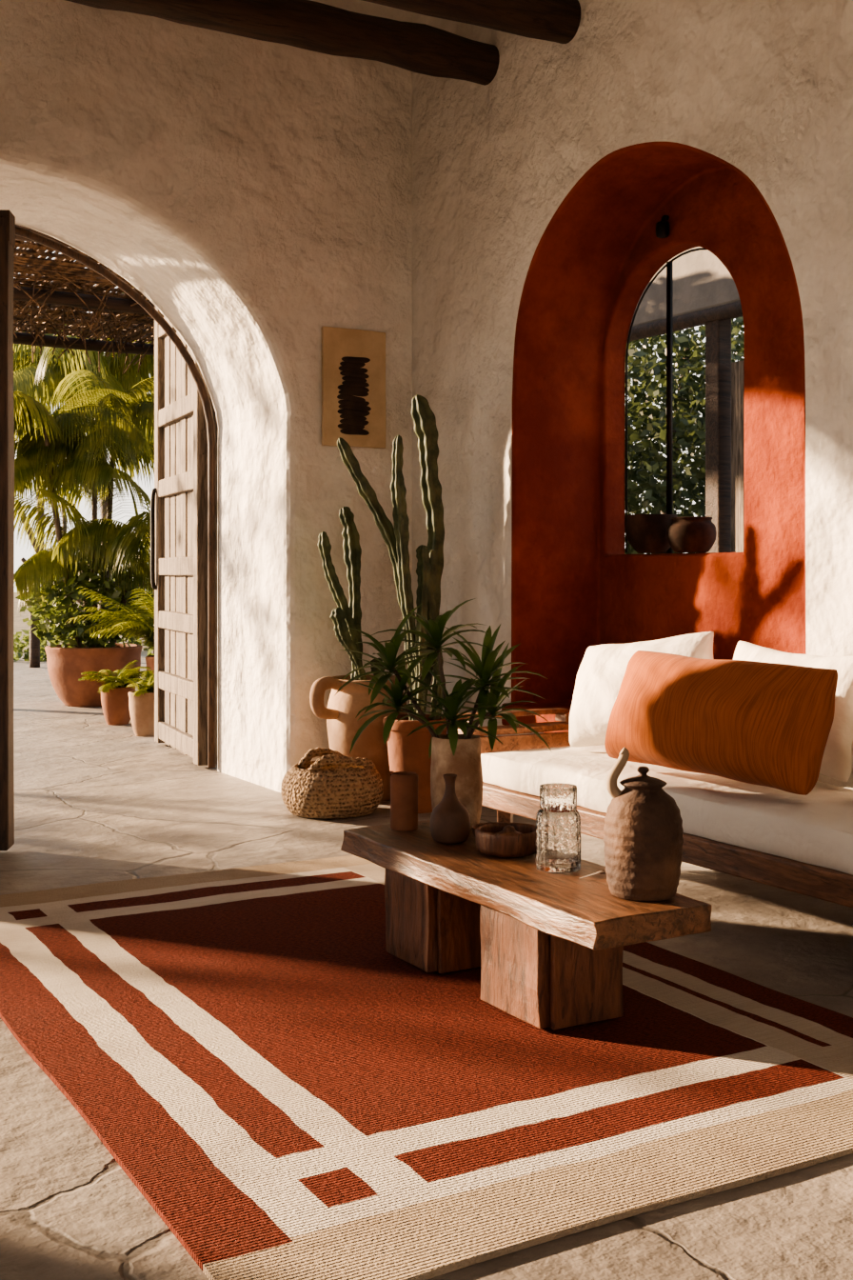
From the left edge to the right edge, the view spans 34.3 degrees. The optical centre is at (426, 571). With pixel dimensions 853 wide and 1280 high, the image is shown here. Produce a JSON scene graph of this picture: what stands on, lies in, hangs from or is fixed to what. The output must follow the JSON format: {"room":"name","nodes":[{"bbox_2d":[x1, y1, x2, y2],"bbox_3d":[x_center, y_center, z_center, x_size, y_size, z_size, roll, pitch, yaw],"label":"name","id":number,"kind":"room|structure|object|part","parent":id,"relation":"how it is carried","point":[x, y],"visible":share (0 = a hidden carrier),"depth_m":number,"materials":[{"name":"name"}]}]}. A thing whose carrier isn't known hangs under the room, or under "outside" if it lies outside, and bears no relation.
{"room":"traditional dwelling","nodes":[
{"label":"traditional dwelling","id":0,"kind":"room"},
{"bbox_2d":[0,0,412,792],"bbox_3d":[-3.383,-1.050,5.835,7.700,4.500,1.010,0,0,-30],"label":"wall","id":1,"kind":"structure","parent":0,"point":[257,193],"depth_m":6.84,"materials":[{"name":"beige paint"}]},
{"bbox_2d":[0,209,15,850],"bbox_3d":[-2.383,-0.159,5.344,1.530,2.481,0.126,0,0,-5],"label":"door","id":2,"kind":"structure","parent":1,"relation":"in","point":[7,218],"depth_m":5.35,"materials":[{"name":"brown wood"}]},
{"bbox_3d":[-2.382,-0.995,5.343,1.530,0.810,0.104,0,0,-5],"label":"arched rail","id":3,"kind":"part","parent":2,"relation":"part of","materials":[{"name":"brown wood"}]},
{"bbox_2d":[15,225,216,767],"bbox_3d":[-2.441,-0.365,6.908,2.936,2.891,0.042,0,0,-30],"label":"trim","id":4,"kind":"structure","parent":1,"relation":"attached to","point":[210,430],"depth_m":7.60,"materials":[{"name":"brown wood"}]},
{"bbox_2d":[150,305,218,765],"bbox_3d":[-1.463,-0.402,8.257,0.160,2.969,1.200,0,0,-23],"label":"door","id":5,"kind":"structure","parent":1,"relation":"in","point":[179,494],"depth_m":8.20,"materials":[{"name":"brown wood"}]},
{"bbox_3d":[-1.719,-0.205,8.724,0.044,0.641,0.028,0,0,-23],"label":"handle","id":6,"kind":"part","parent":5,"relation":"part of","materials":[{"name":"black metal"}]},
{"bbox_3d":[-1.539,-1.520,8.485,0.117,0.116,0.681,0,0,-23],"label":"rail","id":7,"kind":"part","parent":5,"relation":"part of","materials":[{"name":"brown wood"}]},
{"bbox_3d":[-1.447,-0.030,8.264,0.115,0.114,1.163,0,0,-23],"label":"rail","id":8,"kind":"part","parent":5,"relation":"part of","materials":[{"name":"brown wood"}]},
{"bbox_3d":[-1.448,1.000,8.264,0.115,0.114,1.161,0,0,-22],"label":"rail","id":9,"kind":"part","parent":5,"relation":"part of","materials":[{"name":"brown wood"}]},
{"bbox_3d":[-1.447,0.681,8.263,0.116,0.115,1.163,0,0,-23],"label":"rail","id":10,"kind":"part","parent":5,"relation":"part of","materials":[{"name":"brown wood"}]},
{"bbox_3d":[-1.447,0.300,8.262,0.115,0.114,1.162,0,0,-23],"label":"rail","id":11,"kind":"part","parent":5,"relation":"part of","materials":[{"name":"brown wood"}]},
{"bbox_3d":[-1.448,-0.520,8.261,0.115,0.115,1.165,0,0,-22],"label":"rail","id":12,"kind":"part","parent":5,"relation":"part of","materials":[{"name":"brown wood"}]},
{"bbox_3d":[-1.454,-0.959,8.283,0.115,0.116,1.125,0,0,-23],"label":"rail","id":13,"kind":"part","parent":5,"relation":"part of","materials":[{"name":"brown wood"}]},
{"bbox_3d":[-1.447,-1.268,8.263,0.104,1.237,1.200,0,0,-23],"label":"arched rail","id":14,"kind":"part","parent":5,"relation":"part of","materials":[{"name":"brown wood"}]},
{"bbox_2d":[321,325,385,448],"bbox_3d":[-0.364,-0.920,6.949,0.353,0.592,0.033,0,0,-30],"label":"wall art","id":15,"kind":"object","parent":1,"relation":"attached to","point":[353,361],"visible":0.99,"depth_m":6.93},
{"bbox_2d":[0,648,852,1279],"bbox_3d":[-1.233,1.200,6.203,20.000,0.200,26.000,0,0,-30],"label":"floor","id":16,"kind":"structure","parent":0,"point":[96,801],"depth_m":3.72,"materials":[{"name":"beige stone"}]},
{"bbox_2d":[18,486,117,642],"bbox_3d":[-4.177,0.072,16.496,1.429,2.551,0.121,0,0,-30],"label":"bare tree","id":17,"kind":"object","parent":16,"relation":"on","point":[23,559],"visible":0.08,"depth_m":16.24,"materials":[{"name":"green plant"}]},
{"bbox_2d":[13,369,154,707],"bbox_3d":[-2.901,-0.340,11.507,2.480,2.881,2.194,0,0,-30],"label":"potted palm","id":18,"kind":"object","parent":16,"relation":"on","point":[55,450],"visible":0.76,"depth_m":11.11,"materials":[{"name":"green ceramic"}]},
{"bbox_3d":[-2.831,-0.297,11.462,0.802,2.010,0.514,0,0,-30],"label":"stem","id":19,"kind":"part","parent":18,"relation":"part of","materials":[{"name":"green plant"}]},
{"bbox_2d":[44,642,142,707],"bbox_3d":[-2.748,0.856,11.441,0.780,0.488,0.790,0,0,-30],"label":"pot","id":20,"kind":"object","parent":18,"relation":"on","point":[66,663],"depth_m":11.14,"materials":[{"name":"orange ceramic"}]},
{"bbox_2d":[13,224,154,374],"bbox_3d":[-2.114,-0.530,10.345,3.309,3.261,5.431,0,0,-30],"label":"pergola","id":21,"kind":"object","parent":16,"relation":"on","point":[72,291],"visible":0.28,"depth_m":10.44,"materials":[{"name":"brown wood"}]},
{"bbox_2d":[13,287,154,610],"bbox_3d":[-3.428,-0.856,14.398,3.075,4.362,3.220,0,0,33],"label":"palm tree","id":22,"kind":"object","parent":16,"relation":"on","point":[39,379],"visible":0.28,"depth_m":13.69,"materials":[{"name":"green plant"}]},
{"bbox_2d":[29,580,154,667],"bbox_3d":[-3.861,0.565,16.216,1.564,1.070,0.120,0,0,-30],"label":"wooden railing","id":23,"kind":"object","parent":16,"relation":"on","point":[34,641],"visible":0.16,"depth_m":15.81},
{"bbox_3d":[-4.491,0.565,15.857,0.114,1.070,0.120,0,0,-30],"label":"post","id":24,"kind":"part","parent":23,"relation":"part of","materials":[{"name":"brown wood"}]},
{"bbox_2d":[64,586,154,679],"bbox_3d":[-2.018,0.537,10.605,1.414,1.125,1.212,0,0,26],"label":"potted fern","id":25,"kind":"object","parent":16,"relation":"on","point":[145,626],"visible":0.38,"depth_m":10.41,"materials":[{"name":"green plant"}]},
{"bbox_2d":[145,655,154,679],"bbox_3d":[-1.984,0.871,10.552,0.311,0.458,0.314,0,0,-30],"label":"pot","id":26,"kind":"object","parent":25,"relation":"on","point":[150,659],"depth_m":10.44,"materials":[{"name":"orange ceramic"}]},
{"bbox_2d":[78,660,154,725],"bbox_3d":[-2.201,0.872,9.944,0.535,0.456,0.554,0,0,-30],"label":"potted fern","id":27,"kind":"object","parent":16,"relation":"on","point":[114,694],"visible":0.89,"depth_m":9.87,"materials":[{"name":"orange ceramic"}]},
{"bbox_2d":[100,685,135,725],"bbox_3d":[-2.222,0.963,9.957,0.252,0.274,0.250,0,0,-30],"label":"pot","id":28,"kind":"object","parent":27,"relation":"on","point":[115,708],"depth_m":9.86,"materials":[{"name":"orange ceramic"}]},
{"bbox_2d":[117,670,154,736],"bbox_3d":[-1.856,0.887,9.284,0.375,0.426,0.409,0,0,-30],"label":"potted fern","id":29,"kind":"object","parent":16,"relation":"on","point":[141,701],"visible":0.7,"depth_m":9.20,"materials":[{"name":"beige ceramic"}]},
{"bbox_2d":[128,690,154,736],"bbox_3d":[-1.886,0.953,9.285,0.229,0.295,0.232,0,0,-30],"label":"pot","id":30,"kind":"object","parent":29,"relation":"on","point":[141,703],"depth_m":9.19,"materials":[{"name":"ceramic"}]},
{"bbox_2d":[280,747,383,819],"bbox_3d":[-0.433,0.956,6.303,0.468,0.288,0.466,0,0,-30],"label":"woven basket","id":31,"kind":"object","parent":16,"relation":"on","point":[335,785],"visible":1,"depth_m":6.13,"materials":[{"name":"wicker"}]},
{"bbox_3d":[-0.420,0.865,6.292,0.339,0.105,0.298,0,0,-30],"label":"basket handle","id":32,"kind":"part","parent":31,"relation":"part of","materials":[{"name":"wicker"}]},
{"bbox_2d":[309,506,407,801],"bbox_3d":[-0.339,0.395,6.692,0.496,1.409,0.399,0,0,-12],"label":"potted cactus","id":33,"kind":"object","parent":16,"relation":"on","point":[343,708],"visible":0.77,"depth_m":6.55,"materials":[{"name":"ceramic"}]},
{"bbox_3d":[-0.413,0.205,6.590,0.216,0.791,0.069,0,0,-17],"label":"cactus stem","id":34,"kind":"part","parent":33,"relation":"part of","materials":[{"name":"green plant"}]},
{"bbox_3d":[-0.358,0.388,6.571,0.217,0.438,0.079,0,0,-30],"label":"cactus stem","id":35,"kind":"part","parent":33,"relation":"part of","materials":[{"name":"green plant"}]},
{"bbox_3d":[-0.359,0.145,6.651,0.135,0.914,0.090,0,0,-30],"label":"cactus stem","id":36,"kind":"part","parent":33,"relation":"part of","materials":[{"name":"green plant"}]},
{"bbox_2d":[309,674,407,801],"bbox_3d":[-0.350,0.797,6.671,0.536,0.605,0.393,0,0,-30],"label":"pot","id":37,"kind":"object","parent":33,"relation":"on","point":[343,708],"depth_m":6.53,"materials":[{"name":"ceramic"}]},
{"bbox_3d":[-0.238,0.508,6.660,0.081,0.185,0.073,0,0,-30],"label":"cactus stem","id":38,"kind":"part","parent":33,"relation":"part of","materials":[{"name":"green plant"}]},
{"bbox_2d":[337,394,447,813],"bbox_3d":[-0.157,0.144,6.368,0.530,1.927,0.302,0,0,-8],"label":"potted cactus","id":39,"kind":"object","parent":16,"relation":"on","point":[410,752],"visible":0.71,"depth_m":6.29,"materials":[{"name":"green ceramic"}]},
{"bbox_3d":[-0.220,0.069,6.293,0.408,1.342,0.084,0,0,-30],"label":"cactus stem","id":40,"kind":"part","parent":39,"relation":"part of","materials":[{"name":"green plant"}]},
{"bbox_3d":[-0.084,0.061,6.309,0.177,1.362,0.074,0,0,-30],"label":"cactus stem","id":41,"kind":"part","parent":39,"relation":"part of","materials":[{"name":"green plant"}]},
{"bbox_2d":[383,714,447,813],"bbox_3d":[-0.048,0.890,6.384,0.304,0.434,0.302,0,0,-30],"label":"pot","id":42,"kind":"object","parent":39,"relation":"on","point":[410,752],"depth_m":6.27,"materials":[{"name":"orange ceramic"}]},
{"bbox_3d":[-0.021,0.310,6.299,0.087,0.861,0.070,0,0,-30],"label":"cactus stem","id":43,"kind":"part","parent":39,"relation":"part of","materials":[{"name":"green plant"}]},
{"bbox_3d":[0.006,-0.040,6.455,0.170,1.564,0.109,0,0,-30],"label":"cactus stem","id":44,"kind":"part","parent":39,"relation":"part of","materials":[{"name":"green plant"}]},
{"bbox_3d":[0.033,0.321,6.353,0.112,0.843,0.067,0,0,-30],"label":"cactus stem","id":45,"kind":"part","parent":39,"relation":"part of","materials":[{"name":"green plant"}]},
{"bbox_2d":[0,855,852,1279],"bbox_3d":[-0.187,1.092,3.700,1.800,0.015,2.896,0,0,-30],"label":"area rug","id":46,"kind":"object","parent":16,"relation":"on","point":[292,1096],"visible":0.8,"depth_m":2.97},
{"bbox_2d":[340,820,713,1029],"bbox_3d":[0.240,0.920,3.636,0.433,0.323,1.266,0,0,-30],"label":"coffee table","id":47,"kind":"object","parent":46,"relation":"on","point":[548,947],"visible":0.88,"depth_m":3.37,"materials":[{"name":"brown wood"}]},
{"bbox_2d":[390,771,418,830],"bbox_3d":[-0.066,0.679,4.095,0.084,0.164,0.084,0,0,-30],"label":"terracotta cup","id":48,"kind":"object","parent":47,"relation":"on","point":[404,785],"visible":1,"depth_m":4.06,"materials":[{"name":"brown ceramic"}]},
{"bbox_3d":[0.057,0.949,3.886,0.257,0.266,0.270,0,0,-30],"label":"leg","id":49,"kind":"part","parent":47,"relation":"part of","materials":[{"name":"brown wood"}]},
{"bbox_2d":[335,598,551,828],"bbox_3d":[0.047,0.418,4.120,0.661,0.678,0.410,0,0,-10],"label":"dracaena","id":50,"kind":"object","parent":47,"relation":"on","point":[453,752],"visible":0.82,"depth_m":4.07,"materials":[{"name":"plant"}]},
{"bbox_3d":[0.051,0.442,4.086,0.314,0.455,0.075,0,0,-7],"label":"stem","id":51,"kind":"part","parent":50,"relation":"part of","materials":[{"name":"green plant"}]},
{"bbox_2d":[430,773,470,843],"bbox_3d":[0.066,0.664,3.882,0.115,0.187,0.114,0,0,-30],"label":"bottle vase","id":52,"kind":"object","parent":47,"relation":"on","point":[450,819],"visible":1,"depth_m":3.84,"materials":[{"name":"ceramic"}]},
{"bbox_2d":[471,821,499,837],"bbox_3d":[0.198,0.742,3.934,0.141,0.032,0.140,0,0,-30],"label":"wooden dish","id":53,"kind":"object","parent":47,"relation":"on","point":[473,828],"visible":0.16,"depth_m":3.97,"materials":[{"name":"brown wood"}]},
{"bbox_2d":[475,822,536,857],"bbox_3d":[0.222,0.725,3.729,0.185,0.066,0.184,0,0,-30],"label":"shallow bowl","id":54,"kind":"object","parent":47,"relation":"on","point":[489,842],"visible":0.88,"depth_m":3.66,"materials":[{"name":"brown wood"}]},
{"bbox_2d":[496,824,521,834],"bbox_3d":[0.222,0.713,3.729,0.103,0.058,0.102,0,0,-30],"label":"stopper","id":55,"kind":"object","parent":54,"relation":"in","point":[508,830],"visible":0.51,"depth_m":3.72,"materials":[{"name":"brown wood"}]},
{"bbox_3d":[0.316,0.949,3.436,0.259,0.266,0.291,0,0,-30],"label":"leg","id":56,"kind":"part","parent":47,"relation":"part of","materials":[{"name":"brown wood"}]},
{"bbox_2d":[536,782,580,873],"bbox_3d":[0.336,0.653,3.530,0.117,0.211,0.117,0,0,-30],"label":"glass jar","id":57,"kind":"object","parent":47,"relation":"on","point":[558,819],"visible":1,"depth_m":3.48,"materials":[{"name":"clear glass"}]},
{"bbox_2d":[580,870,604,878],"bbox_3d":[0.411,0.753,3.440,0.008,0.001,0.108,0,0,39],"label":"butter knife","id":58,"kind":"object","parent":47,"relation":"on","point":[601,870],"visible":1,"depth_m":3.45,"materials":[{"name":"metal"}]},
{"bbox_2d":[603,747,683,900],"bbox_3d":[0.509,0.585,3.250,0.183,0.345,0.185,0,0,-23],"label":"jug","id":59,"kind":"object","parent":47,"relation":"on","point":[643,829],"visible":1,"depth_m":3.18,"materials":[{"name":"beige ceramic"}]},
{"bbox_3d":[0.450,0.475,3.251,0.053,0.123,0.027,0,0,2],"label":"handle","id":60,"kind":"part","parent":59,"relation":"part of","materials":[{"name":"beige ceramic"}]},
{"bbox_3d":[0.509,0.479,3.251,0.110,0.043,0.110,0,0,-30],"label":"lid","id":61,"kind":"part","parent":59,"relation":"part of","materials":[{"name":"brown ceramic"}]},
{"bbox_2d":[456,707,852,908],"bbox_3d":[0.977,0.837,4.528,0.600,0.526,2.700,0,0,-30],"label":"frame","id":62,"kind":"object","parent":16,"relation":"on","point":[809,880],"visible":0.38,"depth_m":4.22,"materials":[{"name":"brown wood"}]},
{"bbox_3d":[0.297,0.988,5.234,0.056,0.225,0.056,0,0,15],"label":"leg","id":63,"kind":"part","parent":62,"relation":"part of","materials":[{"name":"brown wood"}]},
{"bbox_3d":[0.375,0.727,5.604,0.580,0.307,0.236,0,0,-30],"label":"arm","id":64,"kind":"part","parent":62,"relation":"part of","materials":[{"name":"brown wood"}]},
{"bbox_2d":[480,744,852,875],"bbox_3d":[1.052,0.745,4.410,0.585,0.135,2.460,0,0,-30],"label":"mattress","id":65,"kind":"object","parent":62,"relation":"on","point":[815,828],"visible":0.7,"depth_m":4.24,"materials":[{"name":"white fabric"}]},
{"bbox_2d":[569,631,714,747],"bbox_3d":[0.783,0.444,5.118,0.320,0.456,0.663,0,0,-40],"label":"throw pillow","id":66,"kind":"object","parent":65,"relation":"on","point":[601,672],"visible":0.4,"depth_m":5.10,"materials":[{"name":"white fabric"}]},
{"bbox_2d":[604,650,838,795],"bbox_3d":[0.921,0.464,4.416,0.355,0.383,0.884,0,0,-30],"label":"lumbar pillow","id":67,"kind":"object","parent":65,"relation":"on","point":[750,722],"visible":0.99,"depth_m":4.20,"materials":[{"name":"orange fabric"}]},
{"bbox_2d":[733,640,852,781],"bbox_3d":[1.201,0.450,4.571,0.206,0.415,0.607,0,0,-30],"label":"throw pillow","id":68,"kind":"object","parent":65,"relation":"on","point":[836,762],"visible":0.29,"depth_m":4.34,"materials":[{"name":"white fabric"}]},
{"bbox_2d":[851,740,852,778],"bbox_3d":[1.466,0.449,3.922,0.312,0.385,0.610,0,0,-30],"label":"throw pillow","id":69,"kind":"object","parent":65,"relation":"on","point":[852,741],"visible":1,"depth_m":4.12,"materials":[{"name":"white fabric"}]},
{"bbox_3d":[1.035,0.855,4.425,0.600,0.085,2.463,0,0,-30],"label":"bed frame","id":70,"kind":"part","parent":62,"relation":"part of","materials":[{"name":"brown wood"}]},
{"bbox_2d":[624,316,744,554],"bbox_3d":[2.311,-0.860,13.053,3.104,3.934,3.970,0,0,-30],"label":"hedge","id":71,"kind":"object","parent":16,"relation":"on","point":[689,428],"visible":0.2,"depth_m":12.08,"materials":[{"name":"green plant"}]},
{"bbox_2d":[627,246,744,552],"bbox_3d":[1.445,-1.000,8.650,0.323,4.200,4.400,0,0,-30],"label":"canopy","id":72,"kind":"object","parent":16,"relation":"on","point":[705,292],"visible":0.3,"depth_m":7.99,"materials":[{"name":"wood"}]},
{"bbox_3d":[1.695,-0.210,8.033,0.100,2.620,0.120,0,0,-30],"label":"post","id":73,"kind":"part","parent":72,"relation":"part of","materials":[{"name":"brown wood"}]},
{"bbox_2d":[430,734,482,828],"bbox_3d":[0.090,0.623,4.105,0.157,0.268,0.153,0,0,-30],"label":"vase","id":74,"kind":"object","parent":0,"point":[466,763],"depth_m":4.04,"materials":[{"name":"ceramic"}]},
{"bbox_2d":[412,0,852,789],"bbox_3d":[2.232,-1.050,3.707,0.610,4.500,10.230,0,0,-30],"label":"wall","id":75,"kind":"structure","parent":0,"point":[541,190],"depth_m":6.06,"materials":[{"name":"beige paint"}]},
{"bbox_2d":[501,703,570,732],"bbox_3d":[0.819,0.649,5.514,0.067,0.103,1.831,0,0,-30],"label":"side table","id":76,"kind":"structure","parent":75,"relation":"attached to","point":[550,717],"depth_m":6.09,"materials":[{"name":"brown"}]},
{"bbox_2d":[624,514,678,553],"bbox_3d":[1.010,-0.168,6.216,0.235,0.172,0.236,0,0,-30],"label":"bowl","id":77,"kind":"object","parent":75,"relation":"on","point":[646,533],"visible":0.92,"depth_m":6.12,"materials":[{"name":"brown ceramic"}]},
{"bbox_2d":[656,215,669,238],"bbox_3d":[1.042,-1.521,6.096,0.066,0.102,0.060,0,0,-30],"label":"wall lamp","id":78,"kind":"object","parent":75,"relation":"attached to","point":[662,227],"visible":1,"depth_m":6.07,"materials":[{"name":"black metal"}]},
{"bbox_2d":[625,247,707,553],"bbox_3d":[1.181,-0.757,6.166,0.017,1.351,0.935,0,0,-30],"label":"window","id":79,"kind":"structure","parent":75,"relation":"in","point":[670,265],"depth_m":6.29,"materials":[{"name":"black metal"}]},
{"bbox_2d":[666,516,717,552],"bbox_3d":[1.147,-0.158,5.995,0.213,0.153,0.215,0,0,-30],"label":"pot","id":80,"kind":"object","parent":75,"relation":"on","point":[686,533],"visible":0.97,"depth_m":5.91,"materials":[{"name":"brown ceramic"}]},
{"bbox_2d":[731,360,744,552],"bbox_3d":[1.899,-0.050,7.726,0.030,2.300,0.544,0,0,-30],"label":"shutter","id":81,"kind":"object","parent":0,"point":[737,368],"depth_m":7.90,"materials":[{"name":"brown wood"}]},
{"label":"outside","id":82,"kind":"structure","parent":0,"visible":0},
{"bbox_2d":[14,591,149,652],"bbox_3d":[-8.035,1.460,24.196,130.000,0.280,130.000,0,0,-30],"label":"ground","id":83,"kind":"structure","parent":82,"point":[19,625],"depth_m":35.85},
{"bbox_2d":[14,629,59,661],"bbox_3d":[-5.008,1.128,17.068,1.068,0.821,0.852,0,0,-30],"label":"shrub","id":84,"kind":"object","parent":83,"relation":"on","point":[18,648],"visible":0.26,"depth_m":17.04,"materials":[{"name":"green plant"}]},
{"bbox_2d":[22,339,145,550],"bbox_3d":[-6.001,-1.210,21.388,3.841,5.066,3.700,0,0,-30],"label":"palm tree","id":85,"kind":"object","parent":83,"relation":"on","point":[46,406],"visible":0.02,"depth_m":21.32,"materials":[{"name":"green plant"}]},
{"bbox_2d":[28,539,151,651],"bbox_3d":[-4.129,0.520,19.061,2.734,2.091,1.429,0,0,-30],"label":"shrub","id":86,"kind":"object","parent":83,"relation":"on","point":[130,641],"visible":0.04,"depth_m":18.71,"materials":[{"name":"green plant"}]},
{"bbox_2d":[142,590,154,658],"bbox_3d":[-2.211,0.400,14.365,1.620,2.090,1.383,0,0,-30],"label":"shrub","id":87,"kind":"object","parent":83,"relation":"on","point":[150,650],"visible":0.02,"depth_m":14.34,"materials":[{"name":"green plant"}]},
{"bbox_3d":[-4.017,-1.050,-0.425,0.400,4.300,9.240,0,0,-30],"label":"wall","id":88,"kind":"structure","parent":0,"visible":0},
{"bbox_2d":[65,0,499,85],"bbox_3d":[-2.748,-2.389,4.772,7.151,0.232,0.244,0,0,-30],"label":"ceiling beam","id":89,"kind":"structure","parent":88,"relation":"attached to","point":[309,25],"depth_m":6.03,"materials":[{"name":"brown wood"}]},
{"bbox_2d":[348,10,397,20],"bbox_3d":[-2.877,-2.504,4.968,7.121,0.200,0.194,0,0,-30],"label":"ceiling beam","id":90,"kind":"structure","parent":88,"relation":"attached to","point":[382,18],"depth_m":6.42,"materials":[{"name":"brown wood"}]},
{"bbox_2d":[362,0,580,43],"bbox_3d":[-2.429,-2.362,4.211,7.151,0.221,0.232,0,0,-30],"label":"ceiling beam","id":91,"kind":"structure","parent":88,"relation":"attached to","point":[558,21],"depth_m":5.71,"materials":[{"name":"brown wood"}]}
]}

